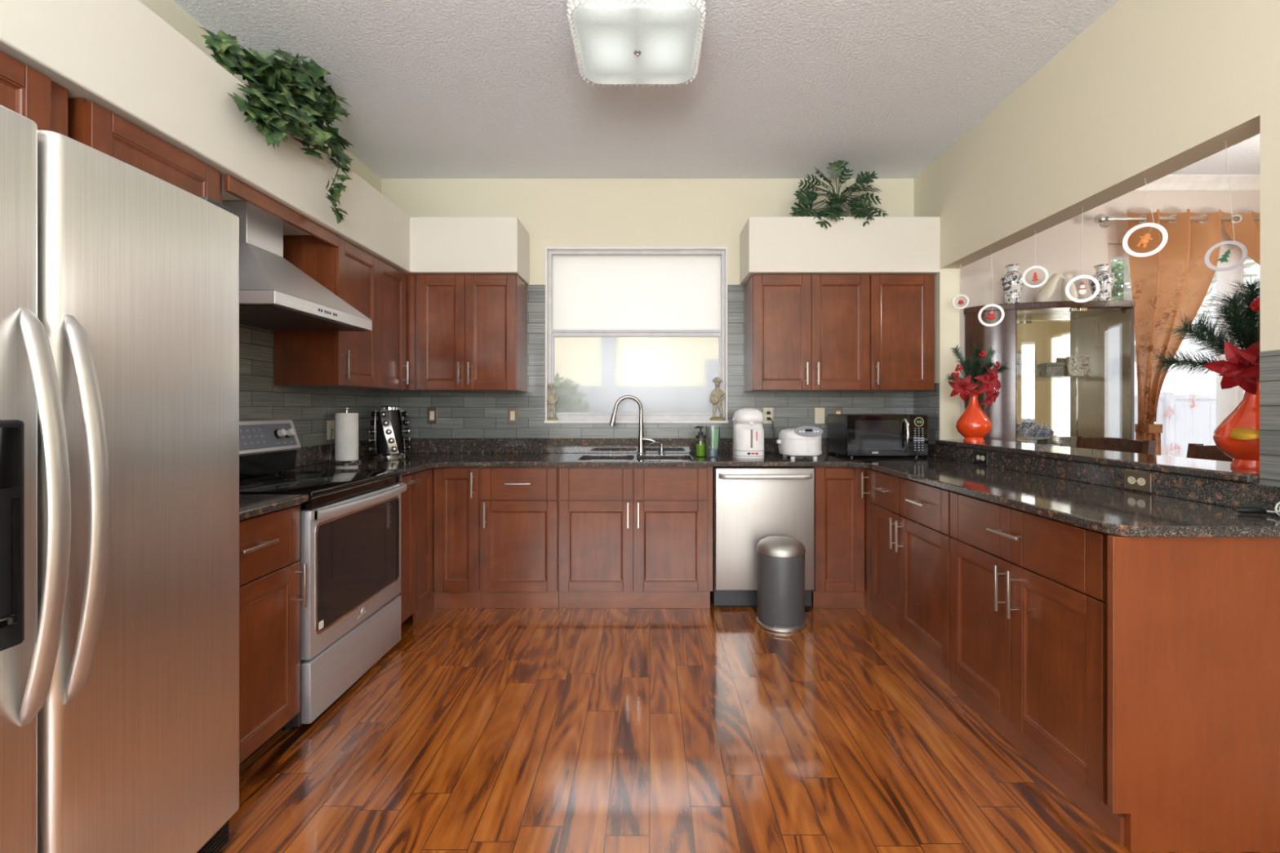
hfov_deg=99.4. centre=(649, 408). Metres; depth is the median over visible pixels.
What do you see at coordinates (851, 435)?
microwave
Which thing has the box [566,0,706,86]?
ceiling light
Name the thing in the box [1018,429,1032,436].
teacup
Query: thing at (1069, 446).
plate
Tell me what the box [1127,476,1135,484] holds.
socket
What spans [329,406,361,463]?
paper towel holder
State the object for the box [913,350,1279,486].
backsplash
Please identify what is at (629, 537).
base cabinet
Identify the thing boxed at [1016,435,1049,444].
cake stand
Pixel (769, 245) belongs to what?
soffit
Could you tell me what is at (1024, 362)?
picture
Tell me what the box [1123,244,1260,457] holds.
window
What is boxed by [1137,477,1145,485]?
socket
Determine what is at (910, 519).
base cabinet
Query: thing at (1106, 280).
vase
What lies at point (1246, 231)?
drape
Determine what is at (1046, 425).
sugar bowl
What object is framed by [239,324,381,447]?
backsplash
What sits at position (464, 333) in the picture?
upper cabinet
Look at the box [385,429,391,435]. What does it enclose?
spice jar
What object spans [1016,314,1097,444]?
mirror
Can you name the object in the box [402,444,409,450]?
spice jar
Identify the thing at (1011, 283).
vase
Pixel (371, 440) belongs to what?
spice jar
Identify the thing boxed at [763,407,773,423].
wall outlet
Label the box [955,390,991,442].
vase
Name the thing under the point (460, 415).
backsplash
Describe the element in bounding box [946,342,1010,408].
bouquet
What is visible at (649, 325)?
window
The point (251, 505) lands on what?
countertop
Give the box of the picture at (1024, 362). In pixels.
[1016,353,1034,374]
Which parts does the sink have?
bowl, bowl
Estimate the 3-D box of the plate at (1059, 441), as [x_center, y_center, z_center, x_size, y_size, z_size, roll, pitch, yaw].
[2.930,0.237,3.790,0.172,0.012,0.172,0,0,0]
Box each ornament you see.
[952,294,968,309]
[977,251,1004,326]
[1022,266,1048,288]
[1065,275,1100,302]
[1122,177,1168,257]
[1204,140,1247,271]
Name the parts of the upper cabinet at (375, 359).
handle, door, door, handle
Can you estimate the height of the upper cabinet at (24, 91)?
0.326 m
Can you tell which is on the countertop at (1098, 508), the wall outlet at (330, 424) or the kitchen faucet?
the kitchen faucet
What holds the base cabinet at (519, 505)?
on the floor
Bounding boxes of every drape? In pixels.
[1126,208,1221,455]
[1221,208,1260,265]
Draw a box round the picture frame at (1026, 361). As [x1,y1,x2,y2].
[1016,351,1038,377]
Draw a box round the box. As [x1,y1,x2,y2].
[1038,362,1064,376]
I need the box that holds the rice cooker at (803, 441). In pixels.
[776,426,822,459]
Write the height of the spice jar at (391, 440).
0.039 m
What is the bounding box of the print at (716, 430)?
[714,428,718,448]
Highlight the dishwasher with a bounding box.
[710,466,813,606]
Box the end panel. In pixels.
[1107,535,1279,852]
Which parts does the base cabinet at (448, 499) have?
door, door, handle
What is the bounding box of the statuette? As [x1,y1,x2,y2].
[1035,272,1078,302]
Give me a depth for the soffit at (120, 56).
1.96 m
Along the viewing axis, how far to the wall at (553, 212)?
3.94 m
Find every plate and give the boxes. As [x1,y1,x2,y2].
[1053,436,1077,439]
[1053,438,1076,441]
[1053,442,1076,444]
[1054,440,1076,443]
[1057,444,1075,447]
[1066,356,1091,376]
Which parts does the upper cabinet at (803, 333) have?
door, handle, handle, door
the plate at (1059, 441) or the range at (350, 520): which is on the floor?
the range at (350, 520)
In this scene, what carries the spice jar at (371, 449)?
in the spice rack
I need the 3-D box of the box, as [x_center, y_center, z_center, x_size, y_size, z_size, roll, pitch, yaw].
[2.830,-0.268,3.820,0.126,0.100,0.086,0,0,0]
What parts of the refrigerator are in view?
dispenser trim, door, handle, handle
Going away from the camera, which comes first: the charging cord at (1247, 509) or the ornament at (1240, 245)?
the charging cord at (1247, 509)
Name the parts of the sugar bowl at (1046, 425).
lid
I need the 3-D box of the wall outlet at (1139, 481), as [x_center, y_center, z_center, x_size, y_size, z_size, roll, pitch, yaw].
[1.887,0.282,2.100,0.008,0.072,0.116,0,0,0]
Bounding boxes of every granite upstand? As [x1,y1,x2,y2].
[295,438,377,467]
[401,438,831,453]
[928,443,1279,515]
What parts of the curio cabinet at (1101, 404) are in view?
panel, glass door, panel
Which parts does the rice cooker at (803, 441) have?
lid, control panel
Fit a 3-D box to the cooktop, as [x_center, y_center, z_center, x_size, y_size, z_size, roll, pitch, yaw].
[-1.597,0.329,2.444,0.635,0.022,0.772,0,0,0]
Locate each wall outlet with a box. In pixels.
[326,420,334,439]
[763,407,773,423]
[974,451,987,464]
[1124,470,1151,492]
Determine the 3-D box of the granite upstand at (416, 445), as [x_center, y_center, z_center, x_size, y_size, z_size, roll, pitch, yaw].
[-0.015,0.270,3.922,3.810,0.106,0.020,0,0,0]
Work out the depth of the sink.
3.73 m
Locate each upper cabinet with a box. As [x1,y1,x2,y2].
[0,50,67,137]
[67,97,222,204]
[274,235,408,390]
[405,274,527,391]
[744,275,869,391]
[855,275,934,391]
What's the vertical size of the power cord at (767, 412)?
0.300 m
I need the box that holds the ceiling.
[173,0,1260,178]
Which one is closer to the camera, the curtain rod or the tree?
the curtain rod
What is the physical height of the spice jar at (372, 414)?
0.039 m
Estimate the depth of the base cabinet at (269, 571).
1.88 m
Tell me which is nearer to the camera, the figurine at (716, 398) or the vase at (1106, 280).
the vase at (1106, 280)
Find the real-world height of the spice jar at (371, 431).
0.039 m
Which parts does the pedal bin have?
lid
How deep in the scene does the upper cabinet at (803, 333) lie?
3.62 m
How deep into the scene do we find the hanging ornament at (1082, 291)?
2.48 m
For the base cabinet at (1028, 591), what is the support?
on the floor
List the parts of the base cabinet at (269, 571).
handle, drawer, handle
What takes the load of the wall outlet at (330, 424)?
attached to the wall at (168, 11)
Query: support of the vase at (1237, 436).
on the bar ledge
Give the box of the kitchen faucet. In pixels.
[608,395,655,454]
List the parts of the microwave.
door, handle, control panel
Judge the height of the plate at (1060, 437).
0.012 m
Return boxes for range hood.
[222,201,372,331]
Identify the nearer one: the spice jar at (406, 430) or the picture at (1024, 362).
the spice jar at (406, 430)
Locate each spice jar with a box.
[368,428,377,434]
[368,437,376,443]
[368,446,377,452]
[369,420,377,426]
[370,411,377,417]
[379,411,386,417]
[382,420,389,426]
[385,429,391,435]
[387,437,395,443]
[391,446,397,452]
[400,411,408,417]
[400,419,408,425]
[402,428,409,433]
[402,436,409,442]
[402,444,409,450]
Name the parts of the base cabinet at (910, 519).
handle, drawer, door, handle, handle, handle, drawer, door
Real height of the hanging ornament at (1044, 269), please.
0.302 m
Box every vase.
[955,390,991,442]
[1000,264,1023,303]
[1088,264,1115,300]
[1213,381,1259,469]
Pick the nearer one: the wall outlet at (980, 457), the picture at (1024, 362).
the wall outlet at (980, 457)
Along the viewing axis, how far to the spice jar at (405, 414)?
3.63 m
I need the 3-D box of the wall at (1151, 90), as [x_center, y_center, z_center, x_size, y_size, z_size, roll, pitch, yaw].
[1.985,-0.217,0.220,0.130,2.900,7.440,0,0,0]
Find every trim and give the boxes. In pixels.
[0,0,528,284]
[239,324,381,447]
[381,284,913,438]
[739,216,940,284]
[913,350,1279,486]
[1133,174,1260,191]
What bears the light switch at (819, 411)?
attached to the wall at (553, 212)
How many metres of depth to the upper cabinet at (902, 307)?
3.62 m
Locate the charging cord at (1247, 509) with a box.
[1227,502,1279,516]
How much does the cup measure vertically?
0.204 m
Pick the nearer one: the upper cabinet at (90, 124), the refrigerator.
the refrigerator
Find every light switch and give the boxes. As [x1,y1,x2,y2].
[426,407,437,423]
[507,407,517,423]
[814,407,824,423]
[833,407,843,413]
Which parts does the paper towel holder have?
tension arm, post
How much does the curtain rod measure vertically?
0.072 m
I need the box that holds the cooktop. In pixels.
[239,469,404,497]
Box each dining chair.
[1075,435,1156,454]
[1186,443,1233,462]
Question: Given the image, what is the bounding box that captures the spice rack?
[373,405,405,457]
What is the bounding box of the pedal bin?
[755,535,805,632]
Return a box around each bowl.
[1042,424,1053,436]
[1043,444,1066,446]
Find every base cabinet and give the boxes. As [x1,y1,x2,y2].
[239,505,306,766]
[398,473,420,623]
[413,466,481,625]
[480,466,559,608]
[558,466,712,608]
[809,466,873,614]
[871,470,953,688]
[950,492,1124,845]
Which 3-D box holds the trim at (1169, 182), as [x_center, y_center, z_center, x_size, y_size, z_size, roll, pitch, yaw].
[3.825,-1.622,3.905,3.550,0.090,0.070,0,0,0]
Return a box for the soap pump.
[648,441,664,454]
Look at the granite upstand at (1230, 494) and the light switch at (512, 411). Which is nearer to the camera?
the granite upstand at (1230, 494)
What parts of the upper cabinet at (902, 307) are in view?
handle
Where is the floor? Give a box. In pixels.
[217,590,1279,852]
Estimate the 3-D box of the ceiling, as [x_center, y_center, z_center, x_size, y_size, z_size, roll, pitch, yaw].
[1.825,-1.717,0.230,7.790,0.100,7.700,0,0,0]
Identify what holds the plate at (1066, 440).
on the plate at (1059, 441)
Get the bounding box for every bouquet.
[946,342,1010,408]
[1142,271,1260,395]
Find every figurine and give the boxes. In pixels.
[546,382,558,420]
[709,377,725,420]
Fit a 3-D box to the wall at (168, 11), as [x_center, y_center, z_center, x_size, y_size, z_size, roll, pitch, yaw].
[-2.010,-0.217,0.220,0.120,2.900,7.440,0,0,0]
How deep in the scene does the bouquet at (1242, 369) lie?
1.89 m
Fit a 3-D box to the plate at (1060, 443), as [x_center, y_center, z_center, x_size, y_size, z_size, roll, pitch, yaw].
[2.930,0.250,3.790,0.172,0.012,0.172,0,0,0]
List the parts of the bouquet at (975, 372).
stem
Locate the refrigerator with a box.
[0,104,239,852]
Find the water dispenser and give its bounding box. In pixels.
[732,408,764,460]
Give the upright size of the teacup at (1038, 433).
0.049 m
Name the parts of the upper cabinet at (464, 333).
door, handle, handle, door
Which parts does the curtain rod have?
rod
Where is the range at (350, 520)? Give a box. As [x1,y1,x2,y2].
[239,417,406,730]
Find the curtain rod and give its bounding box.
[1093,213,1260,228]
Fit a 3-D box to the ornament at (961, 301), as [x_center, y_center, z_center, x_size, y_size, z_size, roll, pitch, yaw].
[1.984,-0.777,3.459,0.092,0.289,0.023,0,0,30]
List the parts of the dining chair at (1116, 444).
leg, rail, leg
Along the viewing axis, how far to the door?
3.97 m
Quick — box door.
[1107,244,1235,300]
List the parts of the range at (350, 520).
panel, control panel, knob, storage drawer, oven door, rail, window trim, handle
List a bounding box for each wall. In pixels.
[138,0,381,193]
[381,178,1260,439]
[914,0,1279,484]
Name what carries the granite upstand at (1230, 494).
on the countertop at (1098, 508)
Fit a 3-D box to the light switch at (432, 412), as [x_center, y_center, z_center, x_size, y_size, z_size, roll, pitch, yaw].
[-1.575,0.055,3.928,0.072,0.116,0.012,0,0,0]
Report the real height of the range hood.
0.497 m
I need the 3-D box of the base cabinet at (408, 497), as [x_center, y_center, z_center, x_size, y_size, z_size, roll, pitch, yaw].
[-1.613,0.794,2.954,0.659,0.876,0.232,0,0,0]
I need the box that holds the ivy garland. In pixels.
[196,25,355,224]
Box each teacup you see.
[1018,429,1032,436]
[1031,430,1044,437]
[1040,429,1053,436]
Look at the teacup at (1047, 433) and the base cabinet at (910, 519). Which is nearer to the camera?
the base cabinet at (910, 519)
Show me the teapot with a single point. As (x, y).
(1027, 424)
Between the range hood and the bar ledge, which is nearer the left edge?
the range hood
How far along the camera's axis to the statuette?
3.77 m
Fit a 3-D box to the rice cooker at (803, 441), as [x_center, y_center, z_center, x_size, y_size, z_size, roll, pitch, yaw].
[0.972,0.218,3.523,0.288,0.211,0.315,0,0,0]
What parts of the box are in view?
lid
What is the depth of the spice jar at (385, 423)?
3.53 m
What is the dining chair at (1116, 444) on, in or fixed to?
on the floor
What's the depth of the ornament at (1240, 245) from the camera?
1.86 m
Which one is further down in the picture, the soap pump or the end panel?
the end panel
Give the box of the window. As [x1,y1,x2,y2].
[544,247,728,423]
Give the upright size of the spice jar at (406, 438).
0.039 m
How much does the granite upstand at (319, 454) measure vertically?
0.106 m
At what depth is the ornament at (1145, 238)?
2.17 m
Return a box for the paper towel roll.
[334,413,358,461]
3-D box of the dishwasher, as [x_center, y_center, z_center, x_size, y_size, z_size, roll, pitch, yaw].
[0.699,0.798,3.570,0.608,0.866,0.680,0,0,0]
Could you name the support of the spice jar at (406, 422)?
in the spice rack
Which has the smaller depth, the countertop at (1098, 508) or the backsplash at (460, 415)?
the countertop at (1098, 508)
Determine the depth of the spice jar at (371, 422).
3.60 m
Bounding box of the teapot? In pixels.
[1016,416,1044,436]
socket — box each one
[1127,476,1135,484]
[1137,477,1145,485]
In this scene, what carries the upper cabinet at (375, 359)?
attached to the wall at (168, 11)
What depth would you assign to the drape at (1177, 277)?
3.82 m
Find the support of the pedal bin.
on the floor
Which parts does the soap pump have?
spout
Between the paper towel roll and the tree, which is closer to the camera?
the paper towel roll
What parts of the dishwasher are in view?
handle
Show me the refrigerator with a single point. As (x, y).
(119, 282)
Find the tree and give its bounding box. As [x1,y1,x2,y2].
[1111,259,1124,300]
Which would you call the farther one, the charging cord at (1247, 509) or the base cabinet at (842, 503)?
the base cabinet at (842, 503)
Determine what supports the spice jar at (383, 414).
in the spice rack
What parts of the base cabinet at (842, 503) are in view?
door, handle, door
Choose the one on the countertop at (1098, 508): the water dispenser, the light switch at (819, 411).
the water dispenser
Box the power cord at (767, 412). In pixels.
[766,411,779,453]
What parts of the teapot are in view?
lid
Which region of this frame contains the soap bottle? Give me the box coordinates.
[694,426,706,457]
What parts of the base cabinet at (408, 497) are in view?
handle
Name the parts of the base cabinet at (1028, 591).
door, handle, handle, handle, drawer, door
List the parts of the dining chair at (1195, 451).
leg, rail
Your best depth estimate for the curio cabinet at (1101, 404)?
3.86 m
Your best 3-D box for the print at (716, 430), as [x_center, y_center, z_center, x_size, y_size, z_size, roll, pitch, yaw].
[0.438,0.199,3.558,0.032,0.130,0.010,0,0,-24]
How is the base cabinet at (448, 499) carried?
on the floor
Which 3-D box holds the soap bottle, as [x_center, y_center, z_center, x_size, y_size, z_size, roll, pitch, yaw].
[0.341,0.222,3.620,0.068,0.205,0.068,0,0,31]
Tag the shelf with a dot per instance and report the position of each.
(1022, 377)
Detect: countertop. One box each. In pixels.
[239,493,308,519]
[294,453,1279,537]
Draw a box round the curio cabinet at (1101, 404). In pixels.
[964,300,1135,444]
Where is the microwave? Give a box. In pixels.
[827,413,928,457]
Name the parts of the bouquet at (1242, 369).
stem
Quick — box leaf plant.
[788,160,888,229]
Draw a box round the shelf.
[1016,376,1116,379]
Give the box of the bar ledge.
[935,440,1259,483]
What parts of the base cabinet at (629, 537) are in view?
door, handle, handle, door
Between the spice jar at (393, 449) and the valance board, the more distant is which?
the spice jar at (393, 449)
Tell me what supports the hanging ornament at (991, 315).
hanging from the wall at (1151, 90)
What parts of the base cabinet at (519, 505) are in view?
handle, handle, drawer, door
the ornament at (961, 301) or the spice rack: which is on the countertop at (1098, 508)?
the spice rack
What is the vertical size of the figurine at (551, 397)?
0.272 m
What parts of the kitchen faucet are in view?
spout, lever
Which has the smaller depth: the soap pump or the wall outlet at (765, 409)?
the soap pump
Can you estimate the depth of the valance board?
2.34 m
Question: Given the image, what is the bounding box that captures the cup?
[705,426,720,457]
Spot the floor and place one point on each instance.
(712, 730)
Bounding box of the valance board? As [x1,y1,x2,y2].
[224,174,338,247]

